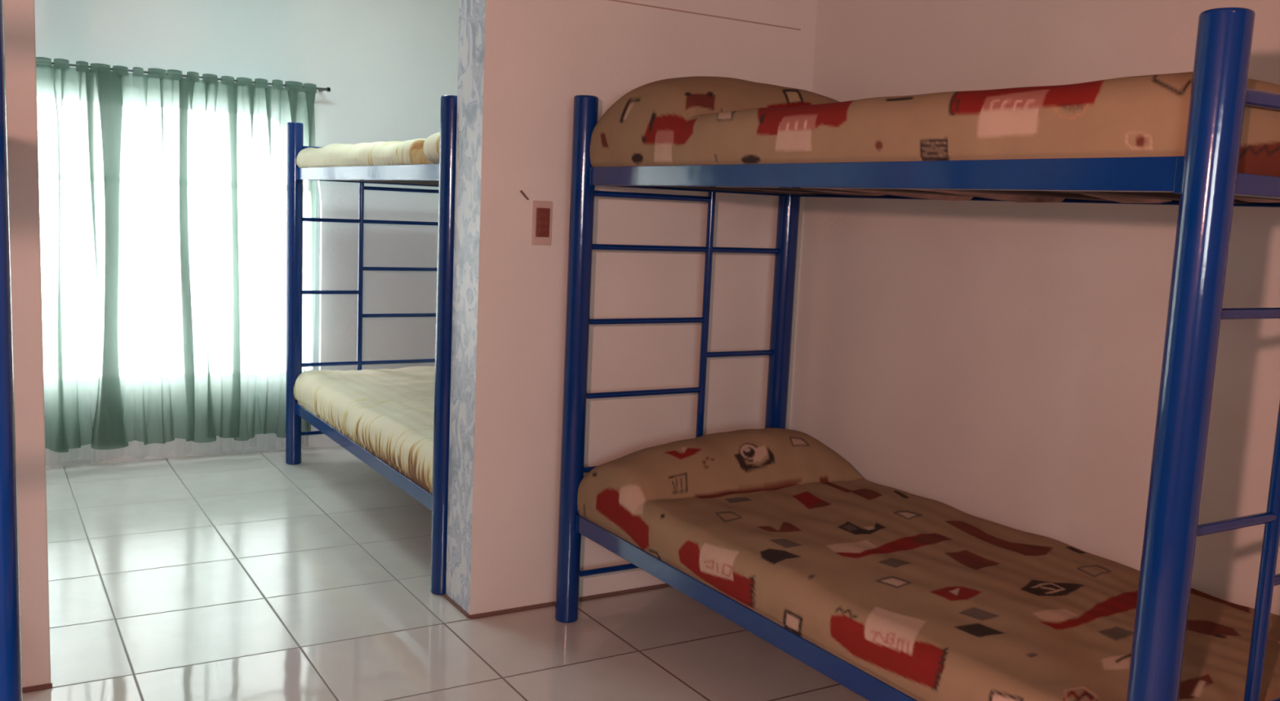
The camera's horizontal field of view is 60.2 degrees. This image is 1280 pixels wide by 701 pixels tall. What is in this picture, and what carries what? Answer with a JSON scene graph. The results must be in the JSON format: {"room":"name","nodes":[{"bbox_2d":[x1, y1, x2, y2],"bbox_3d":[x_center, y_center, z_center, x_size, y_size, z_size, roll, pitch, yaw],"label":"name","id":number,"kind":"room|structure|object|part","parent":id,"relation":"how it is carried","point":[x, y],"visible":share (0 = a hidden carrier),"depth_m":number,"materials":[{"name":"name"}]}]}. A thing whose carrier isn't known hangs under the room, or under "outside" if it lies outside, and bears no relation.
{"room":"dormitory","nodes":[
{"label":"dormitory","id":0,"kind":"room"},
{"bbox_2d":[3,0,50,688],"bbox_3d":[-1.616,-0.234,2.897,0.069,2.270,0.212,-2,9,-31],"label":"wall pier","id":1,"kind":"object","parent":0,"point":[19,15],"visible":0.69,"depth_m":2.83,"materials":[{"name":"beige paint"}]},
{"bbox_2d":[22,683,52,692],"bbox_3d":[-1.611,0.900,2.949,0.075,0.010,0.006,-2,9,-31],"label":"baseboard","id":2,"kind":"object","parent":1,"relation":"attached to","point":[48,685],"visible":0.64,"depth_m":2.95,"materials":[{"name":"brown wood"}]},
{"bbox_2d":[34,0,459,466],"bbox_3d":[-2.430,-0.813,5.353,3.867,2.720,0.120,-2,9,-31],"label":"wall","id":3,"kind":"structure","parent":0,"point":[387,66],"depth_m":5.80,"materials":[{"name":"grey paint"}]},
{"bbox_2d":[44,433,308,466],"bbox_3d":[-2.697,-0.341,5.134,2.300,1.784,0.041,-2,9,-31],"label":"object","id":4,"kind":"structure","parent":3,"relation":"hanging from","point":[180,446],"depth_m":5.47,"materials":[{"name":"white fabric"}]},
{"bbox_2d":[51,62,330,92],"bbox_3d":[-2.679,-1.295,4.989,2.532,0.021,0.111,-2,9,-31],"label":"curtain rod","id":5,"kind":"object","parent":3,"relation":"attached to","point":[327,89],"visible":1,"depth_m":5.33,"materials":[{"name":"metal"}]},
{"bbox_2d":[35,57,317,453],"bbox_3d":[-2.688,-0.418,5.081,2.369,1.811,0.070,-2,9,-31],"label":"curtain","id":6,"kind":"object","parent":5,"relation":"hanging from","point":[162,197],"visible":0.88,"depth_m":5.31,"materials":[{"name":"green fabric"}]},
{"bbox_2d":[312,180,319,370],"bbox_3d":[-2.667,-0.507,5.244,2.272,1.360,0.040,-2,9,-31],"label":"window","id":7,"kind":"structure","parent":3,"relation":"in","point":[316,351],"depth_m":5.83,"materials":[{"name":"paint"}]},
{"bbox_2d":[22,445,868,700],"bbox_3d":[-0.561,1.075,2.462,3.967,0.120,7.440,-2,9,-31],"label":"floor","id":8,"kind":"structure","parent":0,"point":[247,576],"depth_m":3.58,"materials":[{"name":"beige tile"}]},
{"bbox_2d":[0,0,22,700],"bbox_3d":[-1.438,0.240,1.581,0.895,1.680,2.122,-2,9,-31],"label":"bunk bed","id":9,"kind":"object","parent":8,"relation":"on","point":[11,673],"visible":1,"depth_m":0.89,"materials":[{"name":"blue metal"}]},
{"bbox_2d":[285,95,457,595],"bbox_3d":[-0.826,-0.144,4.790,0.895,1.680,2.114,-2,9,-31],"label":"bunk bed","id":10,"kind":"object","parent":8,"relation":"on","point":[442,175],"visible":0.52,"depth_m":4.47,"materials":[{"name":"blue metal"}]},
{"bbox_3d":[-1.702,-0.267,5.440,0.076,1.680,0.076,-2,9,-31],"label":"bed post","id":11,"kind":"part","parent":10,"relation":"part of","materials":[{"name":"blue metal"}]},
{"bbox_3d":[-1.651,-0.850,5.325,0.011,0.058,0.016,-2,9,-31],"label":"weld plate","id":12,"kind":"part","parent":10,"relation":"part of","materials":[{"name":"blue metal"}]},
{"bbox_3d":[-1.186,0.413,4.656,0.042,0.055,1.977,-2,9,-31],"label":"rail","id":13,"kind":"part","parent":10,"relation":"part of","materials":[{"name":"blue metal"}]},
{"bbox_3d":[-1.134,-0.724,4.511,0.042,0.055,1.977,-2,9,-31],"label":"rail","id":14,"kind":"part","parent":10,"relation":"part of","materials":[{"name":"blue metal"}]},
{"bbox_3d":[-1.317,-0.856,5.564,0.758,0.033,0.039,-2,9,-31],"label":"rail","id":15,"kind":"part","parent":10,"relation":"part of","materials":[{"name":"blue metal"}]},
{"bbox_2d":[422,132,439,164],"bbox_3d":[-0.387,-0.713,4.019,0.784,0.170,0.343,-2,9,-31],"label":"pillow","id":16,"kind":"object","parent":10,"relation":"on","point":[431,147],"visible":0.09,"depth_m":3.83,"materials":[{"name":"fabric"}]},
{"bbox_3d":[-0.650,0.002,3.715,0.076,1.680,0.076,-2,9,-31],"label":"bed post","id":17,"kind":"part","parent":10,"relation":"part of","materials":[{"name":"blue metal"}]},
{"bbox_3d":[-0.844,0.329,4.850,0.765,0.154,1.930,-2,9,-31],"label":"mattress","id":18,"kind":"object","parent":10,"relation":"on","visible":0},
{"bbox_2d":[293,366,435,494],"bbox_3d":[-0.846,0.300,4.847,0.856,0.185,2.002,-2,9,-31],"label":"bedspread","id":19,"kind":"object","parent":18,"relation":"on","point":[389,413],"visible":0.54,"depth_m":4.75,"materials":[{"name":"beige fabric"}]},
{"bbox_3d":[-0.889,-0.806,4.864,0.765,0.102,1.580,-2,9,-31],"label":"mattress","id":20,"kind":"object","parent":10,"relation":"on","visible":0},
{"bbox_2d":[296,138,434,168],"bbox_3d":[-0.894,-0.829,4.861,0.825,0.135,1.626,-2,9,-31],"label":"bedspread","id":21,"kind":"object","parent":20,"relation":"on","point":[407,152],"visible":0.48,"depth_m":4.42,"materials":[{"name":"fabric"}]},
{"bbox_2d":[555,7,1279,700],"bbox_3d":[0.675,0.172,2.859,0.895,1.680,2.122,-2,9,-31],"label":"bunk bed","id":22,"kind":"object","parent":8,"relation":"on","point":[1205,182],"visible":0.7,"depth_m":1.95,"materials":[{"name":"blue metal"}]},
{"bbox_3d":[-0.202,0.553,3.538,0.011,0.058,0.016,-2,9,-31],"label":"weld plate","id":23,"kind":"part","parent":22,"relation":"part of","materials":[{"name":"blue metal"}]},
{"bbox_3d":[-0.203,0.048,3.513,0.076,1.680,0.076,-2,9,-31],"label":"bed post","id":24,"kind":"part","parent":22,"relation":"part of","materials":[{"name":"blue metal"}]},
{"bbox_3d":[-0.153,-0.535,3.398,0.011,0.058,0.016,-2,9,-31],"label":"weld plate","id":25,"kind":"part","parent":22,"relation":"part of","materials":[{"name":"blue metal"}]},
{"bbox_3d":[0.181,-0.541,3.637,0.758,0.033,0.039,-2,9,-31],"label":"rail","id":26,"kind":"part","parent":22,"relation":"part of","materials":[{"name":"blue metal"}]},
{"bbox_3d":[0.317,0.680,2.720,0.042,0.055,1.985,-2,9,-31],"label":"rail","id":27,"kind":"part","parent":22,"relation":"part of","materials":[{"name":"blue metal"}]},
{"bbox_3d":[0.497,0.026,3.937,0.076,1.680,0.076,-2,9,-31],"label":"bed post","id":28,"kind":"part","parent":22,"relation":"part of","materials":[{"name":"blue metal"}]},
{"bbox_3d":[0.366,-0.408,2.580,0.042,0.055,1.985,-2,9,-31],"label":"rail","id":29,"kind":"part","parent":22,"relation":"part of","materials":[{"name":"blue metal"}]},
{"bbox_2d":[750,188,1279,203],"bbox_3d":[0.704,-0.471,2.777,0.742,0.172,1.955,-2,9,-31],"label":"mattress","id":30,"kind":"object","parent":22,"relation":"on","point":[1015,198],"visible":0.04,"depth_m":2.73,"materials":[{"name":"brown fabric"}]},
{"bbox_2d":[589,71,1279,177],"bbox_3d":[0.711,-0.569,2.761,0.831,0.307,2.003,-2,9,-31],"label":"bedspread","id":31,"kind":"object","parent":30,"relation":"on","point":[685,121],"visible":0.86,"depth_m":2.25,"materials":[{"name":"fabric"}]},
{"bbox_3d":[1.037,-0.430,2.986,0.042,0.055,1.985,-2,9,-31],"label":"rail","id":32,"kind":"part","parent":22,"relation":"part of","materials":[{"name":"blue metal"}]},
{"bbox_3d":[0.856,-0.277,1.745,0.011,0.058,0.016,-2,9,-31],"label":"weld plate","id":33,"kind":"part","parent":22,"relation":"part of","materials":[{"name":"blue metal"}]},
{"bbox_3d":[0.853,0.318,1.782,0.076,1.680,0.076,-2,9,-31],"label":"bed post","id":34,"kind":"part","parent":22,"relation":"part of","materials":[{"name":"blue metal"}]},
{"bbox_3d":[1.221,-0.275,1.933,0.758,0.033,0.039,-2,9,-31],"label":"rail","id":35,"kind":"part","parent":22,"relation":"part of","materials":[{"name":"blue metal"}]},
{"bbox_3d":[0.655,0.608,2.915,0.742,0.130,1.955,-2,9,-31],"label":"mattress","id":36,"kind":"object","parent":22,"relation":"on","visible":0},
{"bbox_2d":[577,427,1279,700],"bbox_3d":[0.712,0.517,2.933,0.956,0.292,2.000,-2,9,-31],"label":"bedspread","id":37,"kind":"object","parent":36,"relation":"on","point":[932,600],"visible":0.93,"depth_m":2.73,"materials":[{"name":"fabric"}]},
{"bbox_2d":[445,0,817,615],"bbox_3d":[0.003,-0.509,3.842,1.287,2.720,0.212,-2,9,-31],"label":"wall partition","id":38,"kind":"structure","parent":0,"point":[522,64],"depth_m":3.65,"materials":[{"name":"beige paint"}]},
{"bbox_2d":[444,594,469,618],"bbox_3d":[-0.611,0.850,3.680,0.006,0.012,0.212,-2,9,-31],"label":"baseboard","id":39,"kind":"structure","parent":38,"relation":"attached to","point":[449,599],"depth_m":3.67,"materials":[{"name":"brown wood"}]},
{"bbox_2d":[520,190,528,199],"bbox_3d":[-0.364,-0.491,3.491,0.032,0.031,0.010,-3,9,-36],"label":"wall hook","id":40,"kind":"object","parent":38,"relation":"attached to","point":[521,191],"visible":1,"depth_m":3.49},
{"bbox_2d":[531,200,552,245],"bbox_3d":[-0.311,-0.407,3.533,0.068,0.140,0.014,-2,9,-31],"label":"light switch","id":41,"kind":"object","parent":38,"relation":"attached to","point":[542,211],"visible":1,"depth_m":3.53,"materials":[{"name":"plastic"}]},
{"bbox_2d":[469,583,670,618],"bbox_3d":[-0.002,0.848,3.922,1.287,0.010,0.007,-2,9,-31],"label":"baseboard","id":42,"kind":"structure","parent":38,"relation":"attached to","point":[592,597],"depth_m":3.74,"materials":[{"name":"brown wood"}]},
{"bbox_2d":[608,0,800,30],"bbox_3d":[0.227,-1.140,3.754,0.815,0.004,0.003,-2,9,-31],"label":"trim","id":43,"kind":"structure","parent":38,"relation":"attached to","point":[608,0],"depth_m":3.74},
{"bbox_2d":[790,0,1279,615],"bbox_3d":[1.161,-0.384,3.273,0.100,2.720,7.420,-2,9,-31],"label":"wall","id":44,"kind":"structure","parent":0,"point":[1000,362],"depth_m":3.24,"materials":[{"name":"beige paint"}]}
]}

